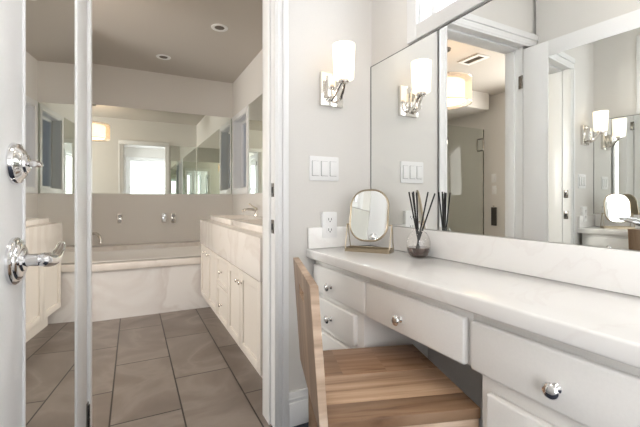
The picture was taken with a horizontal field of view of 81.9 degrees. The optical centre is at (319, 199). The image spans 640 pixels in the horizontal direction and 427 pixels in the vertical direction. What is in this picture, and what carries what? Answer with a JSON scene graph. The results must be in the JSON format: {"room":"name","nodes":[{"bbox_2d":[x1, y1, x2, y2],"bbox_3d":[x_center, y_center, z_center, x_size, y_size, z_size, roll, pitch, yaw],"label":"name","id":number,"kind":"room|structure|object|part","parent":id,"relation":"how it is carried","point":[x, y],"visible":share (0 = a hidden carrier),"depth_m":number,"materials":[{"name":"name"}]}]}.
{"room":"dressing room","nodes":[
{"label":"dressing room","id":0,"kind":"room"},
{"bbox_2d":[92,63,232,245],"bbox_3d":[-2.630,-0.215,3.835,3.660,2.430,0.120,0,0,-27],"label":"wall","id":1,"kind":"structure","parent":0,"point":[142,222],"depth_m":4.16,"materials":[{"name":"paint"}]},
{"bbox_2d":[117,214,122,222],"bbox_3d":[-2.157,0.210,3.976,0.052,0.105,0.057,0,0,-27],"label":"tub valve","id":2,"kind":"object","parent":1,"relation":"attached to","point":[119,216],"visible":1,"depth_m":3.98,"materials":[{"name":"silver metal"}]},
{"bbox_2d":[92,104,231,193],"bbox_3d":[-1.859,-0.530,4.155,1.754,0.940,0.006,0,0,-27],"label":"wall mirror","id":3,"kind":"object","parent":1,"relation":"attached to","point":[135,151],"visible":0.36,"depth_m":4.17,"materials":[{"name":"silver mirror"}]},
{"bbox_2d":[162,213,166,221],"bbox_3d":[-1.762,0.210,4.176,0.052,0.105,0.057,0,0,-27],"label":"tub valve","id":4,"kind":"object","parent":1,"relation":"attached to","point":[164,215],"visible":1,"depth_m":4.19,"materials":[{"name":"silver metal"}]},
{"bbox_2d":[171,213,175,222],"bbox_3d":[-1.676,0.215,4.220,0.052,0.105,0.057,0,0,-27],"label":"tub valve","id":5,"kind":"object","parent":1,"relation":"attached to","point":[173,215],"visible":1,"depth_m":4.23,"materials":[{"name":"silver metal"}]},
{"bbox_2d":[92,0,262,82],"bbox_3d":[-1.943,-1.480,2.482,3.660,0.100,3.154,0,0,-27],"label":"ceiling","id":6,"kind":"structure","parent":0,"point":[130,34],"depth_m":3.24,"materials":[{"name":"paint"}]},
{"bbox_2d":[156,54,170,59],"bbox_3d":[-1.573,-1.426,3.709,0.140,0.008,0.140,0,0,-27],"label":"recessed light","id":7,"kind":"object","parent":6,"relation":"in","point":[160,56],"visible":1,"depth_m":3.71,"materials":[{"name":"white plastic"}]},
{"bbox_2d":[211,24,227,31],"bbox_3d":[-0.836,-1.426,3.074,0.140,0.008,0.140,0,0,-27],"label":"recessed light","id":8,"kind":"object","parent":6,"relation":"in","point":[217,27],"visible":1,"depth_m":3.07,"materials":[{"name":"white plastic"}]},
{"bbox_2d":[92,307,308,426],"bbox_3d":[-1.035,1.050,0.692,3.660,0.100,7.170,0,0,-27],"label":"floor","id":9,"kind":"structure","parent":0,"point":[183,368],"depth_m":2.09,"materials":[{"name":"tile"}]},
{"bbox_2d":[92,240,209,321],"bbox_3d":[-1.622,0.744,3.687,1.753,0.512,1.043,0,0,-27],"label":"bathtub","id":10,"kind":"object","parent":9,"relation":"on","point":[139,279],"visible":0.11,"depth_m":3.24,"materials":[{"name":"stone"}]},
{"bbox_2d":[92,232,101,242],"bbox_3d":[-2.299,0.411,3.753,0.214,0.154,0.056,0,0,26],"label":"tub faucet","id":11,"kind":"object","parent":10,"relation":"on","point":[93,233],"visible":0.5,"depth_m":3.72,"materials":[{"name":"silver metal"}]},
{"bbox_2d":[92,246,200,262],"bbox_3d":[-1.564,0.716,3.636,1.500,0.388,0.740,0,0,-27],"label":"bathtub rim","id":12,"kind":"object","parent":10,"relation":"in","point":[129,253],"depth_m":3.83,"materials":[{"name":"white ceramic"}]},
{"bbox_2d":[201,244,262,378],"bbox_3d":[-0.453,0.702,2.694,0.568,0.597,1.775,0,0,-27],"label":"vanity cabinet","id":13,"kind":"object","parent":9,"relation":"on","point":[236,297],"visible":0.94,"depth_m":2.23,"materials":[{"name":"paint"}]},
{"bbox_3d":[-0.998,0.635,3.214,0.020,0.455,0.345,0,0,-27],"label":"door","id":14,"kind":"part","parent":13,"relation":"part of","materials":[{"name":"paint"}]},
{"bbox_3d":[-0.840,0.635,2.902,0.020,0.455,0.346,0,0,-27],"label":"door","id":15,"kind":"part","parent":13,"relation":"part of","materials":[{"name":"paint"}]},
{"bbox_3d":[-0.679,0.742,2.584,0.020,0.242,0.355,0,0,-27],"label":"drawer","id":16,"kind":"part","parent":13,"relation":"part of","materials":[{"name":"paint"}]},
{"bbox_3d":[-0.679,0.511,2.584,0.020,0.207,0.355,0,0,-27],"label":"drawer","id":17,"kind":"part","parent":13,"relation":"part of","materials":[{"name":"paint"}]},
{"bbox_2d":[200,219,262,281],"bbox_3d":[-0.446,0.293,2.697,0.553,0.213,1.784,0,0,-27],"label":"countertop","id":18,"kind":"structure","parent":13,"relation":"on","point":[243,248],"depth_m":2.20,"materials":[{"name":"beige stone"}]},
{"bbox_2d":[210,215,262,224],"bbox_3d":[-0.672,0.168,3.099,0.345,0.038,0.815,0,0,-27],"label":"sink basin","id":19,"kind":"object","parent":18,"relation":"in","point":[227,219],"visible":0.45,"depth_m":3.23,"materials":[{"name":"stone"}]},
{"bbox_2d":[233,220,262,232],"bbox_3d":[-0.266,0.168,2.298,0.345,0.038,0.860,0,0,-27],"label":"sink basin","id":20,"kind":"object","parent":18,"relation":"in","point":[254,225],"visible":0.21,"depth_m":2.38,"materials":[{"name":"beige stone"}]},
{"bbox_2d":[242,203,257,215],"bbox_3d":[-0.677,0.113,3.479,0.170,0.149,0.223,0,0,-27],"label":"faucet","id":21,"kind":"object","parent":18,"relation":"on","point":[255,209],"visible":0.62,"depth_m":3.41,"materials":[{"name":"silver metal"}]},
{"bbox_3d":[-0.647,0.108,3.406,0.156,0.053,0.034,0,0,-27],"label":"spout","id":22,"kind":"part","parent":21,"relation":"part of","materials":[{"name":"silver metal"}]},
{"bbox_3d":[-0.525,0.635,2.282,0.020,0.455,0.310,0,0,-27],"label":"door","id":23,"kind":"part","parent":13,"relation":"part of","materials":[{"name":"paint"}]},
{"bbox_3d":[-0.367,0.635,1.970,0.020,0.455,0.377,0,0,-27],"label":"door","id":24,"kind":"part","parent":13,"relation":"part of","materials":[{"name":"paint"}]},
{"bbox_2d":[313,261,427,357],"bbox_3d":[0.188,0.632,1.533,0.350,0.735,0.425,0,0,-27],"label":"base cabinet","id":25,"kind":"object","parent":9,"relation":"on","point":[345,324],"visible":0.34,"depth_m":1.40,"materials":[{"name":"paint"}]},
{"bbox_3d":[0.031,0.485,1.487,0.029,0.032,0.032,0,0,-27],"label":"knob","id":26,"kind":"part","parent":25,"relation":"part of","materials":[{"name":"silver metal"}]},
{"bbox_3d":[0.031,0.355,1.487,0.029,0.032,0.032,0,0,-27],"label":"knob","id":27,"kind":"part","parent":25,"relation":"part of","materials":[{"name":"silver metal"}]},
{"bbox_3d":[0.065,0.618,1.474,0.020,0.115,0.290,0,0,-27],"label":"drawer","id":28,"kind":"part","parent":25,"relation":"part of","materials":[{"name":"paint"}]},
{"bbox_3d":[0.065,0.480,1.474,0.020,0.115,0.290,0,0,-27],"label":"drawer","id":29,"kind":"part","parent":25,"relation":"part of","materials":[{"name":"paint"}]},
{"bbox_3d":[0.070,0.344,1.465,0.020,0.115,0.406,0,0,-27],"label":"drawer","id":30,"kind":"part","parent":25,"relation":"part of","materials":[{"name":"paint"}]},
{"bbox_2d":[293,257,479,426],"bbox_3d":[0.153,0.598,1.074,0.426,0.804,0.418,0,0,-9],"label":"wooden chair","id":31,"kind":"object","parent":9,"relation":"on","point":[398,385],"visible":1,"depth_m":0.97,"materials":[{"name":"brown wood"}]},
{"bbox_3d":[-0.036,0.369,1.044,0.043,0.345,0.414,0,0,-9],"label":"backrest","id":32,"kind":"part","parent":31,"relation":"part of","materials":[{"name":"brown wood"}]},
{"bbox_3d":[-0.019,0.771,1.206,0.042,0.458,0.042,0,0,-9],"label":"leg","id":33,"kind":"part","parent":31,"relation":"part of","materials":[{"name":"brown wood"}]},
{"bbox_3d":[0.175,0.528,1.079,0.382,0.026,0.405,0,0,-9],"label":"seat","id":34,"kind":"part","parent":31,"relation":"part of","materials":[{"name":"brown wood"}]},
{"bbox_3d":[0.205,0.571,0.891,0.375,0.058,0.024,0,0,-9],"label":"rail","id":35,"kind":"part","parent":31,"relation":"part of","materials":[{"name":"brown wood"}]},
{"bbox_2d":[471,313,639,426],"bbox_3d":[0.807,0.632,0.312,0.350,0.735,1.426,0,0,-27],"label":"base cabinet","id":36,"kind":"object","parent":9,"relation":"on","point":[530,379],"visible":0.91,"depth_m":0.72,"materials":[{"name":"paint"}]},
{"bbox_2d":[306,245,639,368],"bbox_3d":[0.619,0.243,0.715,0.358,0.039,2.315,0,0,-27],"label":"countertop","id":37,"kind":"structure","parent":36,"relation":"on","point":[604,323],"depth_m":0.86,"materials":[{"name":"white stone"}]},
{"bbox_2d":[345,189,393,253],"bbox_3d":[0.211,0.090,1.585,0.204,0.267,0.080,0,0,25],"label":"mirror","id":38,"kind":"object","parent":37,"relation":"on","point":[369,208],"visible":1,"depth_m":1.58,"materials":[{"name":"gold metal"}]},
{"bbox_2d":[351,191,386,239],"bbox_3d":[0.210,0.069,1.583,0.162,0.212,0.036,0,0,25],"label":"mirror glass","id":39,"kind":"object","parent":38,"relation":"attached to","point":[368,208],"depth_m":1.58,"materials":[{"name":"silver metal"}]},
{"bbox_2d":[345,245,393,253],"bbox_3d":[0.211,0.216,1.585,0.201,0.016,0.080,0,0,25],"label":"tray","id":40,"kind":"object","parent":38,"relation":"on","point":[368,249],"depth_m":1.57,"materials":[{"name":"gold metal"}]},
{"bbox_3d":[0.211,0.069,1.585,0.175,0.225,0.044,0,0,25],"label":"mirror frame","id":41,"kind":"part","parent":38,"relation":"part of","materials":[{"name":"gold metal"}]},
{"bbox_2d":[366,279,473,364],"bbox_3d":[0.375,0.336,1.141,0.330,0.141,0.440,0,0,-27],"label":"drawer","id":42,"kind":"object","parent":37,"relation":"attached to","point":[444,328],"visible":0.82,"depth_m":1.02,"materials":[{"name":"paint"}]},
{"bbox_3d":[0.228,0.360,1.099,0.029,0.032,0.032,0,0,-27],"label":"knob","id":43,"kind":"part","parent":42,"relation":"part of","materials":[{"name":"silver metal"}]},
{"bbox_2d":[407,191,434,257],"bbox_3d":[0.382,0.097,1.424,0.097,0.254,0.092,0,0,-27],"label":"reed diffuser","id":44,"kind":"object","parent":37,"relation":"on","point":[417,251],"visible":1,"depth_m":1.41,"materials":[{"name":"clear glass"}]},
{"bbox_3d":[0.467,0.540,0.682,0.020,0.200,0.363,0,0,-27],"label":"drawer","id":45,"kind":"part","parent":36,"relation":"part of","materials":[{"name":"paint"}]},
{"bbox_3d":[0.435,0.358,0.692,0.029,0.032,0.032,0,0,-27],"label":"knob","id":46,"kind":"part","parent":36,"relation":"part of","materials":[{"name":"silver metal"}]},
{"bbox_2d":[233,49,262,216],"bbox_3d":[-0.332,-0.215,3.308,0.200,2.430,2.900,0,0,-27],"label":"wall","id":47,"kind":"structure","parent":0,"point":[248,86],"depth_m":3.93,"materials":[{"name":"paint"}]},
{"bbox_2d":[232,105,247,194],"bbox_3d":[-0.857,-0.527,4.252,0.151,0.941,0.676,0,0,-27],"label":"window","id":48,"kind":"structure","parent":47,"relation":"in","point":[240,120],"depth_m":4.48,"materials":[{"name":"paint"}]},
{"bbox_3d":[-0.819,-0.527,4.272,0.035,0.809,0.544,0,0,-27],"label":"sash","id":49,"kind":"part","parent":48,"relation":"part of","materials":[{"name":"paint"}]},
{"bbox_2d":[248,93,262,193],"bbox_3d":[-0.280,-0.530,2.976,0.006,0.940,2.120,0,0,-27],"label":"wall mirror","id":50,"kind":"object","parent":47,"relation":"attached to","point":[255,108],"visible":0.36,"depth_m":3.69,"materials":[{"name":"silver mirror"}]},
{"bbox_2d":[289,0,371,391],"bbox_3d":[-1.260,-0.215,1.136,3.660,2.430,0.134,0,0,-27],"label":"wall","id":51,"kind":"structure","parent":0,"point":[344,133],"depth_m":1.70,"materials":[{"name":"paint"}]},
{"bbox_2d":[86,0,288,426],"bbox_3d":[-0.552,-0.033,1.483,0.857,2.065,0.155,0,0,-27],"label":"door frame","id":52,"kind":"structure","parent":51,"relation":"attached to","point":[268,5],"depth_m":1.60,"materials":[{"name":"paint"}]},
{"bbox_2d":[0,0,89,426],"bbox_3d":[-0.675,0.011,0.978,0.102,1.955,0.765,0,0,-22],"label":"door","id":53,"kind":"structure","parent":52,"relation":"attached to","point":[43,42],"depth_m":0.84,"materials":[{"name":"paint"}]},
{"bbox_3d":[-0.559,0.114,0.761,0.052,0.041,0.145,0,0,-22],"label":"lever","id":54,"kind":"part","parent":53,"relation":"part of","materials":[{"name":"silver metal"}]},
{"bbox_3d":[-0.683,-0.042,0.948,0.007,1.660,0.445,0,0,-22],"label":"mirror panel","id":55,"kind":"part","parent":53,"relation":"part of","materials":[{"name":"silver metal"}]},
{"bbox_2d":[271,183,273,196],"bbox_3d":[-0.208,-0.040,1.617,0.003,0.060,0.031,0,0,-27],"label":"strike plate","id":56,"kind":"object","parent":52,"relation":"attached to","point":[272,184],"visible":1,"depth_m":1.62,"materials":[{"name":"silver metal"}]},
{"bbox_2d":[271,220,273,233],"bbox_3d":[-0.208,0.120,1.617,0.003,0.060,0.031,0,0,-27],"label":"strike plate","id":57,"kind":"object","parent":52,"relation":"attached to","point":[272,221],"visible":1,"depth_m":1.61,"materials":[{"name":"silver metal"}]},
{"bbox_2d":[289,387,308,426],"bbox_3d":[-0.084,0.925,1.646,0.126,0.150,0.020,0,0,-27],"label":"baseboard","id":58,"kind":"structure","parent":51,"relation":"attached to","point":[298,399],"depth_m":1.63,"materials":[{"name":"paint"}]},
{"bbox_2d":[309,156,338,180],"bbox_3d":[0.020,-0.141,1.704,0.152,0.112,0.010,0,0,-27],"label":"light switch","id":59,"kind":"object","parent":51,"relation":"attached to","point":[321,168],"visible":1,"depth_m":1.70,"materials":[{"name":"white plastic"}]},
{"bbox_2d":[320,212,336,237],"bbox_3d":[0.041,0.118,1.707,0.076,0.118,0.024,0,0,-27],"label":"power outlet","id":60,"kind":"object","parent":51,"relation":"attached to","point":[328,220],"visible":0.97,"depth_m":1.70,"materials":[{"name":"white plastic"}]},
{"bbox_2d":[327,216,332,222],"bbox_3d":[0.045,0.094,1.698,0.033,0.029,0.003,0,0,-27],"label":"socket","id":61,"kind":"object","parent":60,"relation":"attached to","point":[329,218],"depth_m":1.70,"materials":[{"name":"white plastic"}]},
{"bbox_2d":[327,227,332,232],"bbox_3d":[0.045,0.142,1.698,0.033,0.029,0.003,0,0,-27],"label":"socket","id":62,"kind":"object","parent":60,"relation":"attached to","point":[329,229],"depth_m":1.70,"materials":[{"name":"white plastic"}]},
{"bbox_2d":[319,40,354,107],"bbox_3d":[0.085,-0.553,1.650,0.116,0.247,0.164,0,0,-27],"label":"wall sconce","id":63,"kind":"object","parent":51,"relation":"attached to","point":[331,86],"visible":1,"depth_m":1.61,"materials":[{"name":"white glass"}]},
{"bbox_3d":[0.078,-0.478,1.663,0.055,0.075,0.093,0,0,-27],"label":"arm","id":64,"kind":"part","parent":63,"relation":"part of","materials":[{"name":"silver metal"}]},
{"bbox_3d":[0.104,-0.603,1.624,0.100,0.149,0.100,0,0,-27],"label":"lamp shade","id":65,"kind":"part","parent":63,"relation":"part of","materials":[{"name":"white glass"}]},
{"bbox_2d":[307,226,369,248],"bbox_3d":[0.093,0.176,1.736,0.330,0.094,0.017,0,0,-27],"label":"backsplash","id":66,"kind":"structure","parent":51,"relation":"attached to","point":[315,240],"depth_m":1.71,"materials":[{"name":"white stone"}]},
{"bbox_2d":[372,0,637,426],"bbox_3d":[1.222,-0.215,0.068,0.130,2.430,4.016,0,0,-27],"label":"wall","id":67,"kind":"structure","parent":0,"point":[389,17],"depth_m":1.62,"materials":[{"name":"paint"}]},
{"bbox_2d":[407,0,487,44],"bbox_3d":[0.625,-0.960,1.206,0.126,0.600,0.885,0,0,-27],"label":"window","id":68,"kind":"structure","parent":67,"relation":"in","point":[424,17],"depth_m":1.49,"materials":[{"name":"paint"}]},
{"bbox_3d":[0.652,-0.960,1.220,0.035,0.464,0.749,0,0,-27],"label":"sash","id":69,"kind":"part","parent":68,"relation":"part of","materials":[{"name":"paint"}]},
{"bbox_3d":[0.651,-0.960,1.219,0.005,0.414,0.699,0,0,-27],"label":"glass","id":70,"kind":"part","parent":68,"relation":"part of","materials":[{"name":"white glass"}]},
{"bbox_2d":[370,226,639,296],"bbox_3d":[0.770,0.172,0.791,0.021,0.102,2.315,0,0,-27],"label":"backsplash","id":71,"kind":"structure","parent":67,"relation":"attached to","point":[609,269],"depth_m":1.06,"materials":[{"name":"white stone"}]},
{"bbox_2d":[371,0,639,250],"bbox_3d":[0.777,-0.268,0.795,0.007,0.774,2.315,0,0,-27],"label":"wall mirror","id":72,"kind":"object","parent":67,"relation":"attached to","point":[521,118],"visible":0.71,"depth_m":1.12,"materials":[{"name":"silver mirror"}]}
]}

